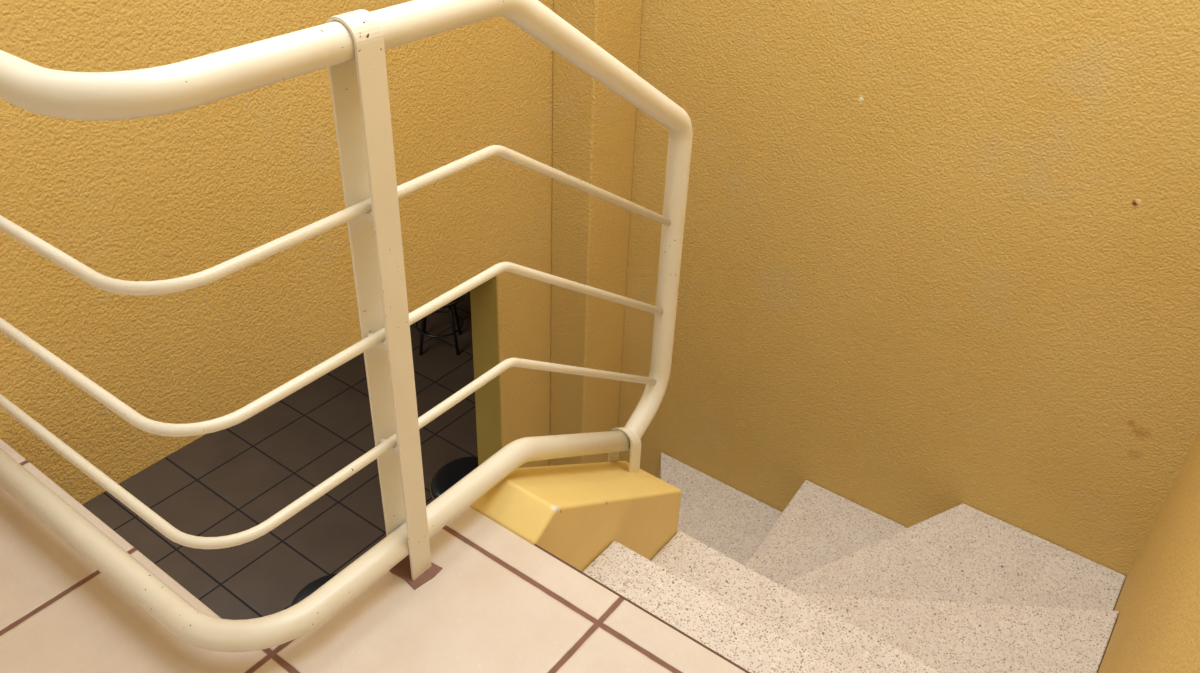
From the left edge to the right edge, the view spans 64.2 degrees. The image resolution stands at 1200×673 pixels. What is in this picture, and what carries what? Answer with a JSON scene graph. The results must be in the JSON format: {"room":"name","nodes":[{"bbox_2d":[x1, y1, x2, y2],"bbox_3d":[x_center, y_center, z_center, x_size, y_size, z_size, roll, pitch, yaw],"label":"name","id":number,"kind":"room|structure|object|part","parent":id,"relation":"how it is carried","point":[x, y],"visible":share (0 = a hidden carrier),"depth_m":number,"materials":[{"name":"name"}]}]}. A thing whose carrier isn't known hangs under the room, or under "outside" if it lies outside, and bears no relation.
{"room":"stairwell landing","nodes":[
{"label":"stairwell landing","id":0,"kind":"room"},
{"bbox_2d":[0,0,552,503],"bbox_3d":[-1.173,0.198,1.702,0.110,4.900,3.936,24,39,29],"label":"wall","id":1,"kind":"structure","parent":0,"point":[197,189],"depth_m":1.96,"materials":[{"name":"yellow paint"}]},
{"bbox_2d":[470,275,501,465],"bbox_3d":[-0.381,0.705,3.402,0.108,2.220,0.004,24,39,29],"label":"trim","id":2,"kind":"structure","parent":1,"relation":"attached to","point":[483,298],"depth_m":2.98,"materials":[{"name":"yellow paint"}]},
{"bbox_2d":[82,291,477,619],"bbox_3d":[-1.021,1.175,4.744,5.847,0.100,7.800,24,39,29],"label":"floor","id":3,"kind":"structure","parent":0,"point":[231,480],"depth_m":5.16,"materials":[{"name":"brown tile"}]},
{"bbox_2d":[289,573,337,606],"bbox_3d":[-1.100,1.294,4.069,0.395,0.452,0.395,13,35,15],"label":"round stool","id":4,"kind":"object","parent":3,"relation":"on","point":[313,586],"visible":0.12,"depth_m":4.01,"materials":[{"name":"black plastic"}]},
{"bbox_2d":[415,292,467,354],"bbox_3d":[-1.044,-0.136,6.201,0.395,0.452,0.395,0,34,-4],"label":"round stool","id":5,"kind":"object","parent":3,"relation":"on","point":[453,303],"visible":0.4,"depth_m":6.16,"materials":[{"name":"black plastic"}]},
{"bbox_3d":[-1.138,-0.056,6.129,0.021,0.393,0.082,28,41,32],"label":"leg","id":6,"kind":"part","parent":5,"relation":"part of","materials":[{"name":"black metal"}]},
{"bbox_3d":[-1.150,-0.167,6.293,0.081,0.393,0.022,28,41,32],"label":"leg","id":7,"kind":"part","parent":5,"relation":"part of","materials":[{"name":"black metal"}]},
{"bbox_3d":[-1.038,-0.298,6.093,0.380,0.062,0.380,0,34,-4],"label":"seat","id":8,"kind":"part","parent":5,"relation":"part of","materials":[{"name":"black plastic"}]},
{"bbox_3d":[-0.941,-0.057,6.143,0.081,0.393,0.022,28,41,32],"label":"leg","id":9,"kind":"part","parent":5,"relation":"part of","materials":[{"name":"black metal"}]},
{"bbox_3d":[-0.953,-0.168,6.306,0.021,0.393,0.082,28,41,32],"label":"leg","id":10,"kind":"part","parent":5,"relation":"part of","materials":[{"name":"black metal"}]},
{"bbox_2d":[430,456,477,499],"bbox_3d":[-0.628,0.877,4.720,0.395,0.452,0.395,13,35,15],"label":"round stool","id":11,"kind":"object","parent":3,"relation":"on","point":[452,472],"visible":0.27,"depth_m":4.63,"materials":[{"name":"black plastic"}]},
{"bbox_2d":[469,461,680,571],"bbox_3d":[-0.066,1.208,2.433,0.153,2.486,0.485,24,39,29],"label":"ledge","id":12,"kind":"object","parent":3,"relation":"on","point":[574,512],"visible":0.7,"depth_m":1.74,"materials":[{"name":"yellow paint"}]},
{"bbox_2d":[0,0,692,652],"bbox_3d":[-0.466,-0.129,1.650,0.840,1.066,1.062,24,39,29],"label":"stair railing","id":13,"kind":"object","parent":12,"relation":"on","point":[352,45],"visible":1,"depth_m":1.26,"materials":[{"name":"beige metal"}]},
{"bbox_3d":[-0.522,0.192,1.818,0.816,0.243,0.946,24,39,29],"label":"rail","id":14,"kind":"part","parent":13,"relation":"part of","materials":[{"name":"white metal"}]},
{"bbox_3d":[-0.493,0.046,1.773,0.802,0.318,1.018,24,39,29],"label":"thin rod","id":15,"kind":"part","parent":13,"relation":"part of","materials":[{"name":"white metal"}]},
{"bbox_3d":[-0.486,-0.102,1.674,0.802,0.325,1.018,24,39,29],"label":"thin rod","id":16,"kind":"part","parent":13,"relation":"part of","materials":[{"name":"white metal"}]},
{"bbox_3d":[-0.480,-0.262,1.567,0.802,0.314,1.018,24,39,29],"label":"thin rod","id":17,"kind":"part","parent":13,"relation":"part of","materials":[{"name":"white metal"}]},
{"bbox_3d":[-0.474,-0.149,1.645,0.816,1.019,1.062,24,39,29],"label":"handrail","id":18,"kind":"part","parent":13,"relation":"part of","materials":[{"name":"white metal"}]},
{"bbox_3d":[-0.284,0.006,1.272,0.053,0.858,0.039,24,39,29],"label":"post","id":19,"kind":"part","parent":13,"relation":"part of","materials":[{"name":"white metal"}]},
{"bbox_2d":[583,452,1125,672],"bbox_3d":[0.002,1.279,2.521,1.756,2.275,2.151,24,39,29],"label":"staircase","id":20,"kind":"structure","parent":3,"relation":"on","point":[827,582],"depth_m":2.15,"materials":[{"name":"stone"}]},
{"bbox_2d":[0,439,745,672],"bbox_3d":[-0.873,0.947,0.813,1.759,0.230,2.446,24,39,29],"label":"floor","id":21,"kind":"structure","parent":0,"point":[498,602],"depth_m":1.42,"materials":[{"name":"beige tile"}]},
{"bbox_2d":[534,544,750,672],"bbox_3d":[0.230,0.494,1.362,0.840,0.012,0.004,24,39,29],"label":"trim","id":22,"kind":"structure","parent":21,"relation":"attached to","point":[536,545],"depth_m":1.45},
{"bbox_2d":[550,0,642,465],"bbox_3d":[-0.020,-0.514,2.834,0.146,4.900,0.214,24,39,29],"label":"pilaster","id":23,"kind":"object","parent":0,"point":[593,127],"visible":0.5,"depth_m":2.86,"materials":[{"name":"yellow paint"}]},
{"bbox_2d":[617,0,1199,580],"bbox_3d":[0.720,-0.294,2.553,1.759,4.900,0.100,24,39,29],"label":"wall","id":24,"kind":"structure","parent":0,"point":[939,256],"depth_m":2.44,"materials":[{"name":"yellow paint"}]},
{"bbox_2d":[1097,430,1199,672],"bbox_3d":[0.329,0.866,0.803,0.120,4.900,3.936,24,39,29],"label":"wall","id":25,"kind":"structure","parent":0,"point":[1156,629],"depth_m":1.53,"materials":[{"name":"yellow paint"}]}
]}

